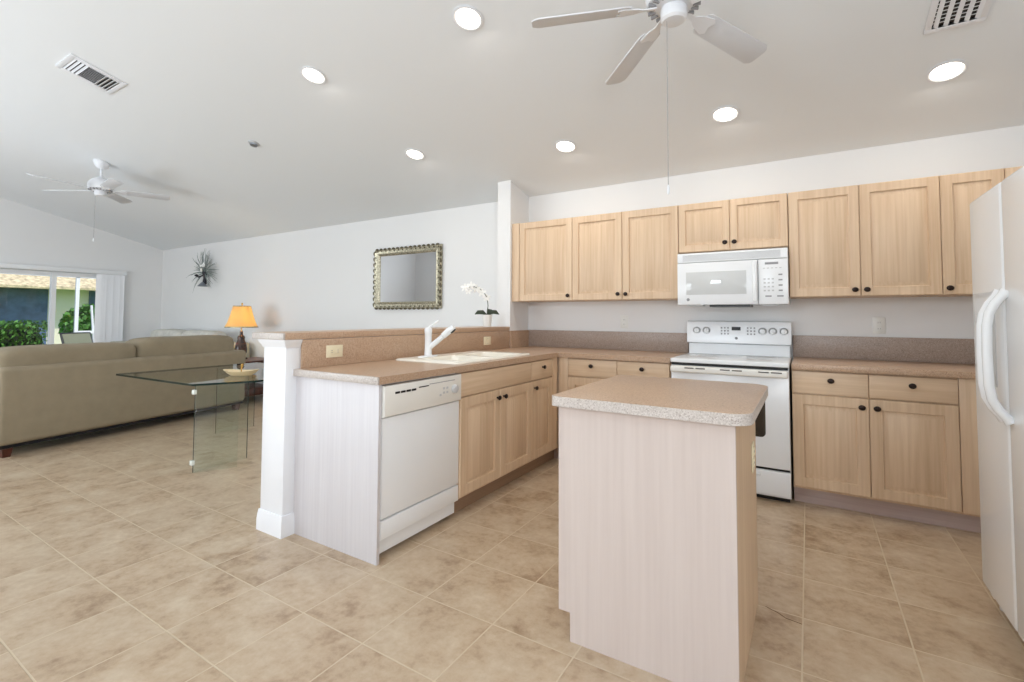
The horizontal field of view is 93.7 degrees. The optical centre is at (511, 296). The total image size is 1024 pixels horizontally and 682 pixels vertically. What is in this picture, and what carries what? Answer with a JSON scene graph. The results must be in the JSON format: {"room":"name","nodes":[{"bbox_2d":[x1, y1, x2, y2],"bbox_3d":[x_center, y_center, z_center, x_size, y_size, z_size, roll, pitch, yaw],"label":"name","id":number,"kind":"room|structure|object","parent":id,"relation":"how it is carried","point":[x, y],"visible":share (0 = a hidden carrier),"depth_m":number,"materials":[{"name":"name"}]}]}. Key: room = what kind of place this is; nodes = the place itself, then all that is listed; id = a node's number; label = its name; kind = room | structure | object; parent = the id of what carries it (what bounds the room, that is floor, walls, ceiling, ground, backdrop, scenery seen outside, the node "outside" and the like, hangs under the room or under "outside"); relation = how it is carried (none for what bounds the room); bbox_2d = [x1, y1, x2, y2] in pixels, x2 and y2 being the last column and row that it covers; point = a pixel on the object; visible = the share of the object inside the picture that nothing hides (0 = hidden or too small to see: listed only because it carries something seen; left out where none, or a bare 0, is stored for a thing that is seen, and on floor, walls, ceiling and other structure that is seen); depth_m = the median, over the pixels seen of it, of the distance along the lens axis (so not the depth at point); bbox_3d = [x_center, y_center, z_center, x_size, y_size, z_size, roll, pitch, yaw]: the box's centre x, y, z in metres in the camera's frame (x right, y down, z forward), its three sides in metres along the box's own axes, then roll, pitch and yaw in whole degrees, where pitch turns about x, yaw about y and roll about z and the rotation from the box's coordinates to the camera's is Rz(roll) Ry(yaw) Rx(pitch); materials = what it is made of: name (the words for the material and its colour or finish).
{"room":"kitchen","nodes":[
{"label":"kitchen","id":0,"kind":"room"},
{"bbox_2d":[0,197,162,340],"bbox_3d":[-8.614,-0.407,6.281,0.150,3.685,7.000,-1,-3,32],"label":"wall","id":1,"kind":"structure","parent":0,"point":[28,235],"depth_m":8.28,"materials":[{"name":"white paint"}]},
{"bbox_2d":[0,268,95,343],"bbox_3d":[-7.967,0.493,7.301,0.130,1.975,3.280,-1,-3,32],"label":"door","id":2,"kind":"structure","parent":1,"relation":"in","point":[53,275],"depth_m":7.90,"materials":[{"name":"white metal"}]},
{"bbox_2d":[0,263,126,342],"bbox_3d":[-7.898,0.458,7.177,0.090,1.955,3.460,-1,-3,32],"label":"vertical blinds","id":3,"kind":"object","parent":1,"relation":"attached to","point":[109,296],"visible":0.76,"depth_m":8.42,"materials":[{"name":"white plastic"}]},
{"bbox_2d":[260,180,528,515],"bbox_3d":[-0.632,0.096,3.874,0.228,2.550,2.690,-1,-3,32],"label":"wall","id":4,"kind":"structure","parent":0,"point":[279,383],"depth_m":2.72,"materials":[{"name":"white paint"}]},
{"bbox_2d":[256,508,293,538],"bbox_3d":[-1.331,1.264,2.716,0.235,0.115,0.098,-1,-3,32],"label":"baseboard","id":5,"kind":"structure","parent":4,"relation":"attached to","point":[280,527],"depth_m":2.66,"materials":[{"name":"white wood"}]},
{"bbox_2d":[258,339,302,347],"bbox_3d":[-1.329,0.265,2.751,0.259,0.044,0.110,-1,-3,32],"label":"trim","id":6,"kind":"structure","parent":4,"relation":"attached to","point":[265,342],"depth_m":2.70,"materials":[{"name":"white wood"}]},
{"bbox_2d":[252,326,509,339],"bbox_3d":[-0.769,0.266,3.721,0.305,0.038,2.356,-1,-3,32],"label":"bar","id":7,"kind":"object","parent":4,"relation":"on","point":[318,334],"visible":0.93,"depth_m":3.12,"materials":[{"name":"brown laminate"}]},
{"bbox_2d":[461,281,498,326],"bbox_3d":[-0.297,0.070,4.389,0.414,0.412,0.104,2,-3,-42],"label":"potted orchid","id":8,"kind":"object","parent":7,"relation":"on","point":[487,318],"visible":1,"depth_m":4.40,"materials":[{"name":"white plant"}]},
{"bbox_2d":[300,330,528,367],"bbox_3d":[-0.519,0.374,3.834,0.034,0.163,2.578,-1,-3,32],"label":"backsplash","id":9,"kind":"structure","parent":4,"relation":"attached to","point":[376,348],"depth_m":3.35,"materials":[{"name":"brown laminate"}]},
{"bbox_2d":[0,0,1023,249],"bbox_3d":[-3.435,-1.801,3.151,12.300,1.412,7.300,-1,-3,32],"label":"ceiling","id":10,"kind":"structure","parent":0,"point":[487,106],"depth_m":3.54,"materials":[{"name":"white paint"}]},
{"bbox_2d":[55,53,126,94],"bbox_3d":[-3.425,-1.806,3.912,0.340,0.099,0.361,-1,-3,32],"label":"ceiling vent","id":11,"kind":"object","parent":10,"relation":"in","point":[71,64],"visible":1,"depth_m":3.90,"materials":[{"name":"white metal"}]},
{"bbox_2d":[26,159,169,241],"bbox_3d":[-4.753,-1.113,5.535,1.248,0.947,1.269,-1,-3,32],"label":"ceiling fan","id":12,"kind":"object","parent":10,"relation":"hanging from","point":[101,186],"visible":1,"depth_m":5.54,"materials":[{"name":"white metal"}]},
{"bbox_2d":[248,140,259,146],"bbox_3d":[-2.506,-1.482,4.664,0.103,0.046,0.100,-2,-3,38],"label":"smoke detector","id":13,"kind":"object","parent":10,"relation":"attached to","point":[252,143],"visible":1,"depth_m":4.64,"materials":[{"name":"grey plastic"}]},
{"bbox_2d":[300,66,326,83],"bbox_3d":[-1.467,-1.634,3.547,0.187,0.050,0.182,-1,-3,27],"label":"recessed light","id":14,"kind":"object","parent":10,"relation":"in","point":[313,75],"visible":1,"depth_m":3.54,"materials":[{"name":"white glass"}]},
{"bbox_2d":[405,149,424,159],"bbox_3d":[-0.902,-1.323,4.461,0.187,0.050,0.182,-1,-3,27],"label":"recessed light","id":15,"kind":"object","parent":10,"relation":"in","point":[415,154],"visible":1,"depth_m":4.46,"materials":[{"name":"white glass"}]},
{"bbox_2d":[452,5,482,30],"bbox_3d":[-0.262,-1.649,2.847,0.187,0.050,0.182,-1,-3,27],"label":"recessed light","id":16,"kind":"object","parent":10,"relation":"in","point":[467,18],"visible":1,"depth_m":2.84,"materials":[{"name":"white glass"}]},
{"bbox_2d":[554,140,576,152],"bbox_3d":[0.445,-1.255,4.008,0.187,0.050,0.182,-1,-3,27],"label":"recessed light","id":17,"kind":"object","parent":10,"relation":"in","point":[565,146],"visible":1,"depth_m":4.00,"materials":[{"name":"white glass"}]},
{"bbox_2d":[532,0,766,194],"bbox_3d":[0.715,-1.083,2.070,1.195,1.279,1.190,-1,-3,32],"label":"ceiling fan","id":18,"kind":"object","parent":10,"relation":"hanging from","point":[735,42],"visible":1,"depth_m":2.22,"materials":[{"name":"white metal"}]},
{"bbox_2d":[711,106,739,122],"bbox_3d":[1.493,-1.277,3.364,0.187,0.050,0.182,-1,-3,27],"label":"recessed light","id":19,"kind":"object","parent":10,"relation":"in","point":[724,114],"visible":1,"depth_m":3.36,"materials":[{"name":"white glass"}]},
{"bbox_2d":[925,59,968,82],"bbox_3d":[2.497,-1.294,2.759,0.187,0.050,0.182,-1,-3,27],"label":"recessed light","id":20,"kind":"object","parent":10,"relation":"in","point":[949,70],"visible":1,"depth_m":2.75,"materials":[{"name":"white glass"}]},
{"bbox_2d":[923,0,992,34],"bbox_3d":[2.168,-1.452,2.302,0.240,0.118,0.429,-1,-3,32],"label":"ceiling vent","id":21,"kind":"object","parent":10,"relation":"in","point":[943,15],"visible":1,"depth_m":2.40,"materials":[{"name":"white metal"}]},
{"bbox_2d":[0,395,1023,681],"bbox_3d":[-3.449,1.400,3.019,12.300,0.150,7.300,-1,-3,32],"label":"floor","id":22,"kind":"structure","parent":0,"point":[120,561],"depth_m":2.17,"materials":[{"name":"tile"}]},
{"bbox_2d":[0,335,245,457],"bbox_3d":[-4.322,0.932,5.307,0.950,0.966,2.405,-1,-3,20],"label":"sofa","id":23,"kind":"object","parent":22,"relation":"on","point":[48,392],"visible":0.88,"depth_m":4.70,"materials":[{"name":"beige fabric"}]},
{"bbox_2d":[0,342,135,366],"bbox_3d":[-4.316,0.643,4.649,0.364,0.372,1.111,-1,-3,20],"label":"cushion","id":24,"kind":"object","parent":23,"relation":"on","point":[45,354],"depth_m":4.50,"materials":[{"name":"beige fabric"}]},
{"bbox_2d":[125,335,233,356],"bbox_3d":[-3.921,0.671,5.725,0.364,0.407,1.166,-1,-3,20],"label":"cushion","id":25,"kind":"object","parent":23,"relation":"on","point":[194,344],"depth_m":5.54,"materials":[{"name":"beige fabric"}]},
{"bbox_2d":[111,329,249,383],"bbox_3d":[-5.418,1.022,7.752,2.720,0.978,0.920,-1,-3,32],"label":"loveseat","id":26,"kind":"object","parent":22,"relation":"on","point":[159,332],"visible":0.13,"depth_m":7.72,"materials":[{"name":"beige fabric"}]},
{"bbox_2d":[150,329,187,336],"bbox_3d":[-5.808,0.802,8.166,1.070,0.509,0.283,-1,-3,32],"label":"cushion","id":27,"kind":"object","parent":26,"relation":"on","point":[159,332],"depth_m":8.03,"materials":[{"name":"grey fabric"}]},
{"bbox_2d":[181,330,226,335],"bbox_3d":[-4.880,0.783,7.595,1.070,0.509,0.283,-1,-3,32],"label":"cushion","id":28,"kind":"object","parent":26,"relation":"on","point":[191,332],"depth_m":7.44,"materials":[{"name":"grey fabric"}]},
{"bbox_2d":[116,362,263,472],"bbox_3d":[-2.595,1.045,4.466,1.470,0.686,1.290,-1,-3,32],"label":"glass table","id":29,"kind":"object","parent":22,"relation":"on","point":[207,375],"visible":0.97,"depth_m":4.16,"materials":[{"name":"clear glass"}]},
{"bbox_2d":[223,364,258,375],"bbox_3d":[-2.392,0.641,4.247,0.307,0.103,0.190,0,-2,-3],"label":"dish","id":30,"kind":"object","parent":29,"relation":"on","point":[233,372],"visible":1,"depth_m":4.21,"materials":[{"name":"beige ceramic"}]},
{"bbox_2d":[223,369,258,375],"bbox_3d":[-2.393,0.667,4.246,0.307,0.052,0.190,0,-2,-3],"label":"bowl","id":31,"kind":"object","parent":30,"relation":"on","point":[233,372],"depth_m":4.21,"materials":[{"name":"beige ceramic"}]},
{"bbox_2d":[245,357,263,396],"bbox_3d":[-3.808,1.189,6.870,0.640,0.585,0.640,-1,-3,32],"label":"end table","id":32,"kind":"object","parent":22,"relation":"on","point":[258,387],"visible":0.14,"depth_m":6.76,"materials":[{"name":"brown wood"}]},
{"bbox_2d":[224,303,257,358],"bbox_3d":[-3.909,0.491,6.939,0.437,0.813,0.437,-1,-3,32],"label":"table lamp","id":33,"kind":"object","parent":32,"relation":"on","point":[241,316],"visible":0.93,"depth_m":6.85,"materials":[{"name":"fabric"}]},
{"bbox_2d":[245,383,262,396],"bbox_3d":[-3.809,1.331,6.864,0.560,0.100,0.560,-1,-3,32],"label":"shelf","id":34,"kind":"object","parent":32,"relation":"attached to","point":[258,387],"depth_m":6.75,"materials":[{"name":"brown wood"}]},
{"bbox_2d":[293,376,381,565],"bbox_3d":[-0.936,0.878,2.536,0.663,0.874,0.018,-1,-3,32],"label":"gable","id":35,"kind":"object","parent":22,"relation":"on","point":[337,462],"visible":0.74,"depth_m":2.50,"materials":[{"name":"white wood"}]},
{"bbox_2d":[379,373,460,553],"bbox_3d":[-0.723,0.892,2.791,0.636,0.866,0.626,-1,-3,32],"label":"dishwasher","id":36,"kind":"object","parent":22,"relation":"on","point":[420,417],"visible":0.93,"depth_m":2.60,"materials":[{"name":"white metal"}]},
{"bbox_2d":[451,361,531,514],"bbox_3d":[-0.326,0.918,3.437,0.634,0.874,0.888,-1,-3,32],"label":"base cabinet","id":37,"kind":"object","parent":22,"relation":"on","point":[495,443],"visible":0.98,"depth_m":3.23,"materials":[{"name":"brown wood"}]},
{"bbox_2d":[523,357,556,474],"bbox_3d":[0.045,0.944,4.039,0.634,0.874,0.525,-1,-3,32],"label":"base cabinet","id":38,"kind":"object","parent":22,"relation":"on","point":[544,371],"visible":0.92,"depth_m":3.84,"materials":[{"name":"brown wood"}]},
{"bbox_2d":[554,357,671,458],"bbox_3d":[0.669,0.954,4.211,1.540,0.874,0.629,-1,-3,32],"label":"base cabinet","id":39,"kind":"object","parent":22,"relation":"on","point":[572,373],"visible":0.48,"depth_m":3.89,"materials":[{"name":"brown wood"}]},
{"bbox_2d":[293,330,688,384],"bbox_3d":[0.141,0.378,3.412,1.600,0.204,2.641,-1,-3,32],"label":"countertop","id":40,"kind":"structure","parent":39,"relation":"on","point":[365,360],"depth_m":3.63,"materials":[{"name":"brown laminate"}]},
{"bbox_2d":[326,345,342,357],"bbox_3d":[-1.076,0.330,2.917,0.008,0.074,0.118,-1,-3,32],"label":"wall outlet","id":41,"kind":"object","parent":40,"relation":"attached to","point":[331,350],"visible":1,"depth_m":2.91,"materials":[{"name":"beige plastic"}]},
{"bbox_2d":[418,320,455,357],"bbox_3d":[-0.532,0.295,3.386,0.221,0.260,0.198,-1,-3,32],"label":"faucet","id":42,"kind":"object","parent":40,"relation":"on","point":[429,344],"visible":1,"depth_m":3.40,"materials":[{"name":"white metal"}]},
{"bbox_2d":[396,351,529,364],"bbox_3d":[-0.325,0.523,3.519,0.548,0.182,0.950,-1,-3,32],"label":"sink","id":43,"kind":"object","parent":40,"relation":"in","point":[466,357],"visible":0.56,"depth_m":3.50,"materials":[{"name":"white ceramic"}]},
{"bbox_2d":[484,336,490,344],"bbox_3d":[-0.220,0.394,4.306,0.008,0.074,0.108,-1,-3,32],"label":"wall outlet","id":44,"kind":"object","parent":40,"relation":"attached to","point":[487,340],"visible":1,"depth_m":4.30,"materials":[{"name":"beige plastic"}]},
{"bbox_2d":[559,407,757,681],"bbox_3d":[0.603,0.862,1.971,0.662,0.874,0.665,-1,-3,32],"label":"base cabinet","id":45,"kind":"object","parent":22,"relation":"on","point":[658,561],"visible":0.8,"depth_m":1.66,"materials":[{"name":"brown wood"}]},
{"bbox_2d":[552,375,767,425],"bbox_3d":[0.648,0.405,1.996,0.695,0.039,0.800,-1,-3,32],"label":"countertop","id":46,"kind":"structure","parent":45,"relation":"on","point":[703,401],"depth_m":1.79,"materials":[{"name":"brown laminate"}]},
{"bbox_2d":[751,441,754,472],"bbox_3d":[0.980,0.650,1.951,0.008,0.115,0.070,-1,-3,32],"label":"wall outlet","id":47,"kind":"object","parent":45,"relation":"attached to","point":[752,444],"visible":1,"depth_m":1.94,"materials":[{"name":"beige plastic"}]},
{"bbox_2d":[670,320,793,502],"bbox_3d":[1.642,0.774,3.573,0.755,1.186,0.699,-1,-3,32],"label":"range","id":48,"kind":"object","parent":22,"relation":"on","point":[707,359],"visible":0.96,"depth_m":3.32,"materials":[{"name":"white metal"}]},
{"bbox_2d":[670,353,791,367],"bbox_3d":[1.639,0.466,3.579,0.755,0.030,0.605,-1,-3,32],"label":"cooktop","id":49,"kind":"object","parent":48,"relation":"in","point":[719,360],"depth_m":3.43,"materials":[{"name":"white metal"}]},
{"bbox_2d":[792,369,980,532],"bbox_3d":[2.653,0.913,2.990,1.550,0.874,0.629,-1,-3,32],"label":"base cabinet","id":50,"kind":"object","parent":22,"relation":"on","point":[904,447],"visible":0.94,"depth_m":2.90,"materials":[{"name":"brown wood"}]},
{"bbox_2d":[791,335,975,378],"bbox_3d":[2.664,0.373,3.029,1.558,0.204,0.649,-1,-3,32],"label":"countertop","id":51,"kind":"structure","parent":50,"relation":"on","point":[928,357],"depth_m":3.29,"materials":[{"name":"brown laminate"}]},
{"bbox_2d":[970,166,1023,641],"bbox_3d":[2.102,0.411,1.517,0.888,1.752,0.906,-1,-3,32],"label":"refrigerator","id":52,"kind":"object","parent":22,"relation":"on","point":[997,216],"visible":1,"depth_m":1.79,"materials":[{"name":"white metal"}]},
{"bbox_2d":[161,125,1023,383],"bbox_3d":[-1.569,0.229,6.114,12.300,2.460,0.150,-1,-3,32],"label":"wall","id":53,"kind":"structure","parent":0,"point":[321,278],"depth_m":5.00,"materials":[{"name":"white paint"}]},
{"bbox_2d":[186,251,218,287],"bbox_3d":[-5.284,-0.448,8.219,1.036,0.761,0.154,-1,-3,32],"label":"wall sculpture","id":54,"kind":"object","parent":53,"relation":"attached to","point":[204,273],"visible":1,"depth_m":8.21,"materials":[{"name":"black metal"}]},
{"bbox_2d":[373,243,442,309],"bbox_3d":[-1.287,-0.231,5.844,1.125,0.778,0.043,-1,-3,32],"label":"wall mirror","id":55,"kind":"object","parent":53,"relation":"attached to","point":[410,277],"visible":1,"depth_m":5.83,"materials":[{"name":"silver metal"}]},
{"bbox_2d":[380,252,435,301],"bbox_3d":[-1.278,-0.230,5.859,0.934,0.584,0.005,-1,-3,32],"label":"mirror glass","id":56,"kind":"object","parent":55,"relation":"attached to","point":[404,276],"depth_m":5.85,"materials":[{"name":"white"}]},
{"bbox_2d":[512,218,585,301],"bbox_3d":[0.350,-0.335,4.655,0.638,0.760,0.356,-1,-3,32],"label":"upper cabinet","id":57,"kind":"object","parent":53,"relation":"attached to","point":[541,250],"visible":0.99,"depth_m":4.52,"materials":[{"name":"brown wood"}]},
{"bbox_2d":[529,330,688,351],"bbox_3d":[0.842,0.407,4.520,1.569,0.166,0.018,-1,-3,32],"label":"backsplash","id":58,"kind":"structure","parent":53,"relation":"attached to","point":[642,341],"depth_m":4.46,"materials":[{"name":"beige laminate"}]},
{"bbox_2d":[620,315,627,327],"bbox_3d":[1.033,0.231,4.417,0.074,0.118,0.008,-1,-3,32],"label":"wall outlet","id":59,"kind":"object","parent":53,"relation":"attached to","point":[623,318],"visible":1,"depth_m":4.42,"materials":[{"name":"white plastic"}]},
{"bbox_2d":[572,205,679,301],"bbox_3d":[1.021,-0.349,4.243,0.932,0.760,0.356,-1,-3,32],"label":"upper cabinet","id":60,"kind":"object","parent":53,"relation":"attached to","point":[626,255],"visible":0.99,"depth_m":4.09,"materials":[{"name":"brown wood"}]},
{"bbox_2d":[678,193,788,253],"bbox_3d":[1.748,-0.549,3.804,0.766,0.390,0.356,-1,-3,32],"label":"upper cabinet","id":61,"kind":"object","parent":53,"relation":"attached to","point":[758,222],"visible":1,"depth_m":3.66,"materials":[{"name":"brown wood"}]},
{"bbox_2d":[677,247,789,306],"bbox_3d":[1.728,-0.130,3.758,0.762,0.420,0.409,-1,-3,32],"label":"microwave","id":62,"kind":"object","parent":61,"relation":"attached to","point":[739,278],"visible":0.99,"depth_m":3.59,"materials":[{"name":"white metal"}]},
{"bbox_2d":[788,176,942,298],"bbox_3d":[2.431,-0.378,3.375,0.833,0.760,0.356,-1,-3,32],"label":"upper cabinet","id":63,"kind":"object","parent":53,"relation":"attached to","point":[881,239],"visible":1,"depth_m":3.23,"materials":[{"name":"brown wood"}]},
{"bbox_2d":[872,317,885,333],"bbox_3d":[2.626,0.205,3.436,0.074,0.118,0.008,-1,-3,32],"label":"wall outlet","id":64,"kind":"object","parent":53,"relation":"attached to","point":[879,325],"visible":1,"depth_m":3.43,"materials":[{"name":"white plastic"}]},
{"bbox_2d":[793,335,974,363],"bbox_3d":[2.829,0.365,3.298,1.558,0.166,0.018,-1,-3,32],"label":"backsplash","id":65,"kind":"structure","parent":53,"relation":"attached to","point":[933,350],"depth_m":3.40,"materials":[{"name":"beige laminate"}]},
{"bbox_2d":[934,168,1004,296],"bbox_3d":[2.913,-0.389,3.078,0.296,0.760,0.356,-1,-3,32],"label":"upper cabinet","id":66,"kind":"object","parent":53,"relation":"attached to","point":[957,191],"visible":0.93,"depth_m":2.99,"materials":[{"name":"brown wood"}]},
{"bbox_2d":[1004,166,1022,178],"bbox_3d":[3.223,-0.395,2.888,0.427,0.760,0.356,-1,-3,32],"label":"upper cabinet","id":67,"kind":"object","parent":53,"relation":"attached to","point":[1007,171],"visible":0.02,"depth_m":2.88,"materials":[{"name":"brown wood"}]},
{"label":"outside","id":68,"kind":"structure","parent":0,"visible":0},
{"bbox_3d":[-28.890,2.236,22.774,51.740,0.180,80.000,-1,-3,32],"label":"ground","id":69,"kind":"structure","parent":68,"visible":0},
{"bbox_2d":[0,269,95,343],"bbox_3d":[-19.310,-0.275,19.096,5.000,4.620,23.600,-1,-3,32],"label":"house","id":70,"kind":"structure","parent":69,"relation":"on","point":[25,297],"depth_m":18.14,"materials":[{"name":"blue paint"}]},
{"bbox_2d":[58,303,94,334],"bbox_3d":[-11.773,1.007,13.392,1.325,1.676,1.351,-1,-3,32],"label":"tree","id":71,"kind":"object","parent":69,"relation":"on","point":[66,323],"visible":0.29,"depth_m":12.95,"materials":[{"name":"green plant"}]},
{"bbox_3d":[-9.444,1.562,7.588,2.695,0.090,12.500,-1,-3,32],"label":"patio slab","id":72,"kind":"object","parent":69,"relation":"on","visible":0},
{"bbox_2d":[0,273,95,342],"bbox_3d":[-9.881,0.181,9.211,0.050,2.802,9.700,-1,-3,32],"label":"screen enclosure","id":73,"kind":"object","parent":72,"relation":"on","point":[77,283],"visible":0.25,"depth_m":10.21,"materials":[{"name":"white metal"}]},
{"bbox_2d":[60,332,92,343],"bbox_3d":[-8.245,1.147,9.352,0.731,0.898,0.552,0,-2,13],"label":"patio chair","id":74,"kind":"object","parent":72,"relation":"on","point":[74,337],"visible":0.19,"depth_m":9.42,"materials":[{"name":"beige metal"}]},
{"bbox_3d":[-13.039,1.504,6.191,1.940,0.059,12.350,-1,-3,32],"label":"mulch bed","id":75,"kind":"object","parent":69,"relation":"on","visible":0},
{"bbox_2d":[0,319,47,346],"bbox_3d":[-12.238,0.951,7.941,1.084,1.162,6.730,-1,-3,32],"label":"hedge","id":76,"kind":"object","parent":75,"relation":"on","point":[12,333],"visible":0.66,"depth_m":10.21,"materials":[{"name":"green plant"}]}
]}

